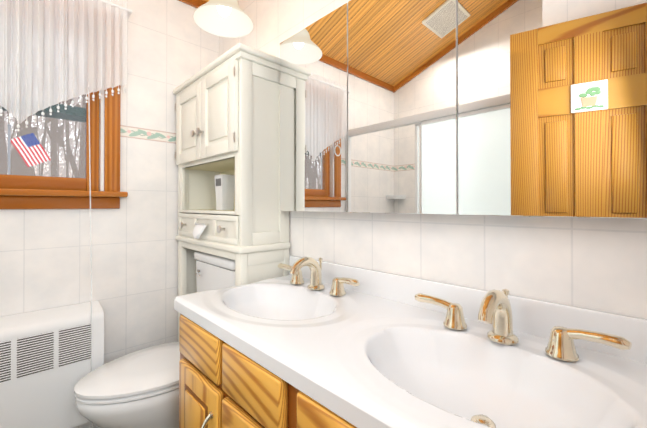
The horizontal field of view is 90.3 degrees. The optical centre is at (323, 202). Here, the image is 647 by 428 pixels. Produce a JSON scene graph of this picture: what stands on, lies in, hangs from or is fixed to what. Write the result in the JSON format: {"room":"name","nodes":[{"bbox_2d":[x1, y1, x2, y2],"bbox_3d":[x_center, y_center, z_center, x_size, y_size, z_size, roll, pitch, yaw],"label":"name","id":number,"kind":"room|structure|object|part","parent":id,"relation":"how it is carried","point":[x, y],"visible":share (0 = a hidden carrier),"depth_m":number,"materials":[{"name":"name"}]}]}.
{"room":"bathroom","nodes":[
{"label":"bathroom","id":0,"kind":"room"},
{"bbox_2d":[0,0,218,427],"bbox_3d":[-1.375,-0.068,1.252,2.270,2.335,0.150,0,-1,-44],"label":"wall","id":1,"kind":"structure","parent":0,"point":[45,258],"depth_m":1.58,"materials":[{"name":"tile"}]},
{"bbox_2d":[0,85,127,208],"bbox_3d":[-1.249,-0.428,1.324,0.743,0.908,0.185,0,-1,-44],"label":"window","id":2,"kind":"structure","parent":1,"relation":"in","point":[29,192],"depth_m":1.47,"materials":[{"name":"brown wood"}]},
{"bbox_2d":[0,0,131,427],"bbox_3d":[-1.164,-0.008,1.225,0.767,1.855,0.175,0,-1,-44],"label":"curtain valance","id":3,"kind":"object","parent":1,"relation":"attached to","point":[53,52],"visible":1,"depth_m":1.32,"materials":[{"name":"fabric"}]},
{"bbox_3d":[-0.980,0.211,1.349,0.004,1.420,0.100,0,-1,-44],"label":"curtain cord","id":4,"kind":"part","parent":3,"relation":"part of","materials":[{"name":"white fabric"}]},
{"bbox_3d":[-1.197,-0.900,1.266,0.767,0.016,0.079,0,-1,-44],"label":"curtain rod","id":5,"kind":"part","parent":3,"relation":"part of","materials":[{"name":"white metal"}]},
{"bbox_2d":[178,0,206,7],"bbox_3d":[-1.316,-1.118,1.199,1.970,0.055,0.018,0,-1,-44],"label":"trim","id":6,"kind":"structure","parent":1,"relation":"attached to","point":[196,3],"depth_m":1.77,"materials":[{"name":"brown wood"}]},
{"bbox_2d":[219,0,646,318],"bbox_3d":[0.089,-0.426,1.264,0.150,3.053,2.170,0,-1,-44],"label":"wall","id":7,"kind":"structure","parent":0,"point":[599,264],"depth_m":0.83,"materials":[{"name":"tile"}]},
{"bbox_2d":[280,0,646,218],"bbox_3d":[0.228,-0.315,0.951,0.077,0.689,1.100,0,-1,-44],"label":"mirror","id":8,"kind":"object","parent":7,"relation":"attached to","point":[502,107],"visible":1,"depth_m":0.77,"materials":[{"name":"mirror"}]},
{"bbox_3d":[-0.239,1.142,0.067,2.270,0.100,3.420,0,-1,-44],"label":"floor","id":9,"kind":"structure","parent":0,"visible":0},
{"bbox_2d":[0,300,103,427],"bbox_3d":[-1.218,0.771,1.185,0.660,0.657,0.148,0,-1,-44],"label":"radiator","id":10,"kind":"object","parent":9,"relation":"on","point":[45,361],"visible":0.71,"depth_m":1.24,"materials":[{"name":"white metal"}]},
{"bbox_2d":[74,251,234,427],"bbox_3d":[-0.614,0.667,1.346,0.677,0.868,0.434,0,-1,-44],"label":"toilet","id":11,"kind":"object","parent":9,"relation":"on","point":[138,389],"visible":0.4,"depth_m":1.19,"materials":[{"name":"white ceramic"}]},
{"bbox_2d":[173,43,289,341],"bbox_3d":[-0.473,0.233,1.522,0.282,1.738,0.694,0,-1,-44],"label":"tall cabinet","id":12,"kind":"object","parent":9,"relation":"on","point":[227,110],"visible":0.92,"depth_m":1.33,"materials":[{"name":"white paint"}]},
{"bbox_2d":[174,255,646,427],"bbox_3d":[0.081,0.639,0.770,0.525,0.914,1.157,0,-1,-44],"label":"bathroom vanity","id":13,"kind":"object","parent":9,"relation":"on","point":[308,342],"visible":1,"depth_m":0.69,"materials":[{"name":"brown wood"}]},
{"bbox_2d":[278,257,359,295],"bbox_3d":[-0.064,0.307,1.097,0.165,0.244,0.409,0,-1,-44],"label":"faucet","id":14,"kind":"object","parent":13,"relation":"on","point":[295,285],"depth_m":1.12,"materials":[{"name":"gold metal"}]},
{"bbox_2d":[415,289,631,427],"bbox_3d":[0.353,0.304,0.665,0.165,0.244,0.409,0,-1,-44],"label":"faucet","id":15,"kind":"object","parent":13,"relation":"on","point":[496,377],"depth_m":0.64,"materials":[{"name":"gold metal"}]},
{"bbox_3d":[-0.673,-1.555,0.535,2.270,0.945,2.170,0,-1,-44],"label":"ceiling","id":16,"kind":"structure","parent":0,"visible":0},
{"bbox_2d":[193,0,252,37],"bbox_3d":[-0.392,-1.044,1.270,0.226,0.669,0.226,0,-1,-44],"label":"pendant lamp","id":17,"kind":"object","parent":16,"relation":"hanging from","point":[228,18],"visible":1,"depth_m":1.31,"materials":[{"name":"white glass"}]},
{"label":"outside","id":18,"kind":"structure","parent":0,"visible":0},
{"bbox_2d":[0,94,85,177],"bbox_3d":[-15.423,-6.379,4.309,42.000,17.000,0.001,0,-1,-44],"label":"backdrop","id":19,"kind":"structure","parent":18,"point":[48,144],"depth_m":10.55,"materials":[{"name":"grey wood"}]},
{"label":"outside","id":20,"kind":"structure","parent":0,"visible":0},
{"bbox_2d":[7,124,49,174],"bbox_3d":[-6.500,-0.027,7.110,0.721,3.335,0.091,0,-1,-44],"label":"flag","id":21,"kind":"object","parent":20,"point":[40,155],"depth_m":7.10,"materials":[{"name":"multicoloured fabric"}]},
{"bbox_2d":[0,104,85,122],"bbox_3d":[-2.742,0.420,1.923,7.000,2.370,0.220,0,-1,-44],"label":"eave","id":22,"kind":"object","parent":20,"point":[57,115],"depth_m":2.53,"materials":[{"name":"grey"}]}
]}

